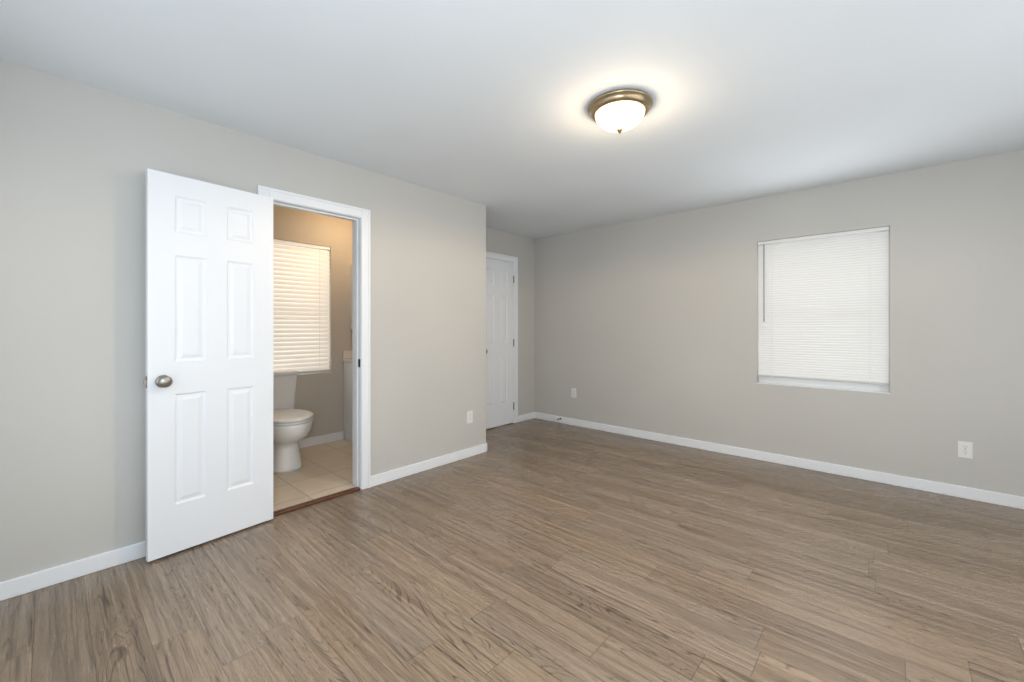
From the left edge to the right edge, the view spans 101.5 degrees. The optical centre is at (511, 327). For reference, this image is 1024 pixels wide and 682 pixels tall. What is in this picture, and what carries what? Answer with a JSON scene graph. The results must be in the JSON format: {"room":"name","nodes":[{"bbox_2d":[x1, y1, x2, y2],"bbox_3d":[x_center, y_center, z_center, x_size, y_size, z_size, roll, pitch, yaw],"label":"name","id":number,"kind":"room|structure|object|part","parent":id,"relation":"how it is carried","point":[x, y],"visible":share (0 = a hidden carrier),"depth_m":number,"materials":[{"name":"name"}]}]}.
{"room":"empty bedroom","nodes":[
{"label":"empty bedroom","id":0,"kind":"room"},
{"bbox_2d":[0,60,485,581],"bbox_3d":[-1.408,0.010,2.898,0.120,2.400,3.310,0,0,42],"label":"wall","id":1,"kind":"structure","parent":0,"point":[76,160],"depth_m":2.13,"materials":[{"name":"beige paint"}]},
{"bbox_2d":[0,541,145,600],"bbox_3d":[-2.015,1.169,2.125,0.017,0.082,1.288,0,0,42],"label":"baseboard","id":2,"kind":"structure","parent":1,"relation":"attached to","point":[21,585],"depth_m":2.00,"materials":[{"name":"white wood"}]},
{"bbox_2d":[146,168,272,561],"bbox_3d":[-1.694,0.192,2.390,0.145,2.012,0.609,0,0,37],"label":"door","id":3,"kind":"structure","parent":1,"relation":"in","point":[209,360],"depth_m":2.34,"materials":[{"name":"white wood"}]},
{"bbox_3d":[-1.839,0.280,2.195,0.145,0.066,0.066,0,0,37],"label":"knob","id":4,"kind":"part","parent":3,"relation":"part of","materials":[{"name":"silver metal"}]},
{"bbox_2d":[257,185,370,489],"bbox_3d":[-1.379,0.161,2.929,0.153,2.098,0.759,0,0,42],"label":"door frame","id":5,"kind":"structure","parent":1,"relation":"attached to","point":[364,215],"depth_m":3.13,"materials":[{"name":"white wood"}]},
{"bbox_2d":[273,487,360,516],"bbox_3d":[-1.351,1.202,2.904,0.056,0.015,0.614,0,0,42],"label":"sill","id":6,"kind":"structure","parent":1,"relation":"attached to","point":[310,502],"depth_m":2.87,"materials":[{"name":"brown wood"}]},
{"bbox_2d":[371,443,487,486],"bbox_3d":[-0.658,1.169,3.628,0.013,0.082,1.246,0,0,42],"label":"baseboard","id":7,"kind":"structure","parent":1,"relation":"attached to","point":[388,476],"depth_m":3.54,"materials":[{"name":"white wood"}]},
{"bbox_2d":[467,410,472,423],"bbox_3d":[-0.395,0.838,3.923,0.007,0.114,0.070,0,0,42],"label":"outlet","id":8,"kind":"object","parent":1,"relation":"attached to","point":[469,416],"visible":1,"depth_m":3.92,"materials":[{"name":"white plastic"}]},
{"bbox_2d":[273,205,351,438],"bbox_3d":[-2.366,0.010,3.973,0.120,2.400,2.760,0,0,42],"label":"wall","id":9,"kind":"structure","parent":0,"point":[320,396],"depth_m":4.40,"materials":[{"name":"paint"}]},
{"bbox_2d":[273,239,329,373],"bbox_3d":[-2.243,-0.192,4.128,0.116,1.315,0.854,0,0,42],"label":"window","id":10,"kind":"structure","parent":9,"relation":"in","point":[301,307],"depth_m":4.20,"materials":[{"name":"white plastic"}]},
{"bbox_2d":[297,371,330,374],"bbox_3d":[-2.233,0.469,4.119,0.121,0.005,0.855,0,0,42],"label":"window sill","id":11,"kind":"structure","parent":9,"relation":"attached to","point":[313,373],"depth_m":4.26,"materials":[{"name":"white wood"}]},
{"bbox_2d":[299,431,343,447],"bbox_3d":[-2.486,1.155,3.742,0.013,0.085,2.016,0,0,42],"label":"baseboard","id":12,"kind":"structure","parent":9,"relation":"attached to","point":[316,440],"depth_m":4.31,"materials":[{"name":"white wood"}]},
{"bbox_2d":[350,265,351,329],"bbox_3d":[-1.548,-0.330,4.699,0.117,0.700,0.514,0,0,42],"label":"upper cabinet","id":13,"kind":"object","parent":9,"relation":"attached to","point":[350,297],"visible":0.1,"depth_m":4.53,"materials":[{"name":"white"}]},
{"bbox_2d":[273,439,354,510],"bbox_3d":[-1.769,1.204,3.514,1.382,0.012,2.640,0,0,42],"label":"floor","id":14,"kind":"structure","parent":0,"point":[325,469],"depth_m":3.37,"materials":[{"name":"beige tile"}]},
{"bbox_2d":[273,369,313,472],"bbox_3d":[-2.021,0.798,3.647,0.794,0.799,0.461,0,0,42],"label":"toilet","id":15,"kind":"object","parent":14,"relation":"on","point":[292,426],"visible":0.5,"depth_m":3.50,"materials":[{"name":"white ceramic"}]},
{"bbox_3d":[-2.233,0.420,3.839,0.222,0.043,0.461,0,0,42],"label":"tank lid","id":16,"kind":"part","parent":15,"relation":"part of","materials":[{"name":"white ceramic"}]},
{"bbox_3d":[-1.936,0.749,3.571,0.566,0.025,0.404,0,0,42],"label":"lid","id":17,"kind":"part","parent":15,"relation":"part of","materials":[{"name":"white plastic"}]},
{"bbox_2d":[343,350,351,441],"bbox_3d":[-1.407,0.713,4.536,0.542,0.970,0.626,0,0,42],"label":"bathroom vanity","id":18,"kind":"object","parent":14,"relation":"on","point":[347,358],"visible":0.15,"depth_m":4.44,"materials":[{"name":"white wood"}]},
{"bbox_2d":[343,350,351,364],"bbox_3d":[-1.414,0.308,4.543,0.522,0.120,0.626,0,0,42],"label":"countertop","id":19,"kind":"structure","parent":18,"relation":"on","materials":[{"name":"white stone"}]},
{"bbox_2d":[486,227,533,415],"bbox_3d":[-0.246,0.010,5.088,0.120,2.400,1.497,0,0,42],"label":"wall","id":20,"kind":"structure","parent":0,"point":[520,247],"depth_m":5.44,"materials":[{"name":"beige paint"}]},
{"bbox_2d":[486,258,512,428],"bbox_3d":[-0.196,0.188,5.081,0.145,2.020,0.589,0,0,42],"label":"closet door","id":21,"kind":"structure","parent":20,"relation":"in","point":[499,342],"depth_m":5.10,"materials":[{"name":"white wood"}]},
{"bbox_2d":[486,251,517,422],"bbox_3d":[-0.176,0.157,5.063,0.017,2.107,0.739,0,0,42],"label":"door frame","id":22,"kind":"structure","parent":20,"relation":"attached to","point":[502,257],"depth_m":5.30,"materials":[{"name":"white wood"}]},
{"bbox_2d":[518,412,535,421],"bbox_3d":[0.177,1.169,5.453,0.017,0.082,0.313,0,0,42],"label":"baseboard","id":23,"kind":"structure","parent":20,"relation":"attached to","point":[532,415],"depth_m":5.46,"materials":[{"name":"white wood"}]},
{"bbox_2d":[0,418,1023,681],"bbox_3d":[0.231,1.240,2.425,6.050,0.060,5.047,0,0,42],"label":"floor","id":24,"kind":"structure","parent":0,"point":[536,550],"depth_m":1.95,"materials":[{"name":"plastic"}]},
{"bbox_2d":[0,0,1023,238],"bbox_3d":[0.231,-1.220,2.425,6.050,0.060,5.047,0,0,42],"label":"ceiling","id":25,"kind":"structure","parent":0,"point":[486,103],"depth_m":2.04,"materials":[{"name":"paint"}]},
{"bbox_2d":[588,89,652,133],"bbox_3d":[0.578,-1.115,2.242,0.340,0.148,0.340,0,0,42],"label":"flush-mount light","id":26,"kind":"object","parent":25,"relation":"attached to","point":[619,111],"visible":1,"depth_m":2.15,"materials":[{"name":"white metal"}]},
{"bbox_2d":[534,149,1023,496],"bbox_3d":[2.189,0.010,3.975,5.225,2.400,0.120,0,0,42],"label":"wall","id":27,"kind":"structure","parent":0,"point":[649,324],"depth_m":3.58,"materials":[{"name":"beige paint"}]},
{"bbox_2d":[571,388,575,397],"bbox_3d":[0.765,0.808,5.177,0.070,0.114,0.007,0,0,42],"label":"electrical outlet","id":28,"kind":"object","parent":27,"relation":"attached to","point":[573,392],"visible":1,"depth_m":5.18,"materials":[{"name":"white plastic"}]},
{"bbox_2d":[536,412,1023,508],"bbox_3d":[2.143,1.169,3.925,4.985,0.082,0.017,0,0,42],"label":"baseboard","id":29,"kind":"structure","parent":27,"relation":"attached to","point":[986,496],"depth_m":3.52,"materials":[{"name":"white wood"}]},
{"bbox_2d":[757,382,889,393],"bbox_3d":[2.626,0.508,3.580,0.907,0.005,0.121,0,0,42],"label":"window sill","id":30,"kind":"structure","parent":27,"relation":"attached to","point":[825,387],"depth_m":3.54,"materials":[{"name":"white wood"}]},
{"bbox_2d":[758,226,889,391],"bbox_3d":[2.630,-0.142,3.584,0.906,1.295,0.130,0,0,42],"label":"bedroom window","id":31,"kind":"structure","parent":27,"relation":"in","point":[824,310],"depth_m":3.52,"materials":[{"name":"white plastic"}]},
{"bbox_2d":[958,441,972,458],"bbox_3d":[3.213,0.866,2.963,0.070,0.114,0.007,0,0,42],"label":"electrical outlet","id":32,"kind":"object","parent":27,"relation":"attached to","point":[965,449],"visible":1,"depth_m":2.96,"materials":[{"name":"white plastic"}]}
]}

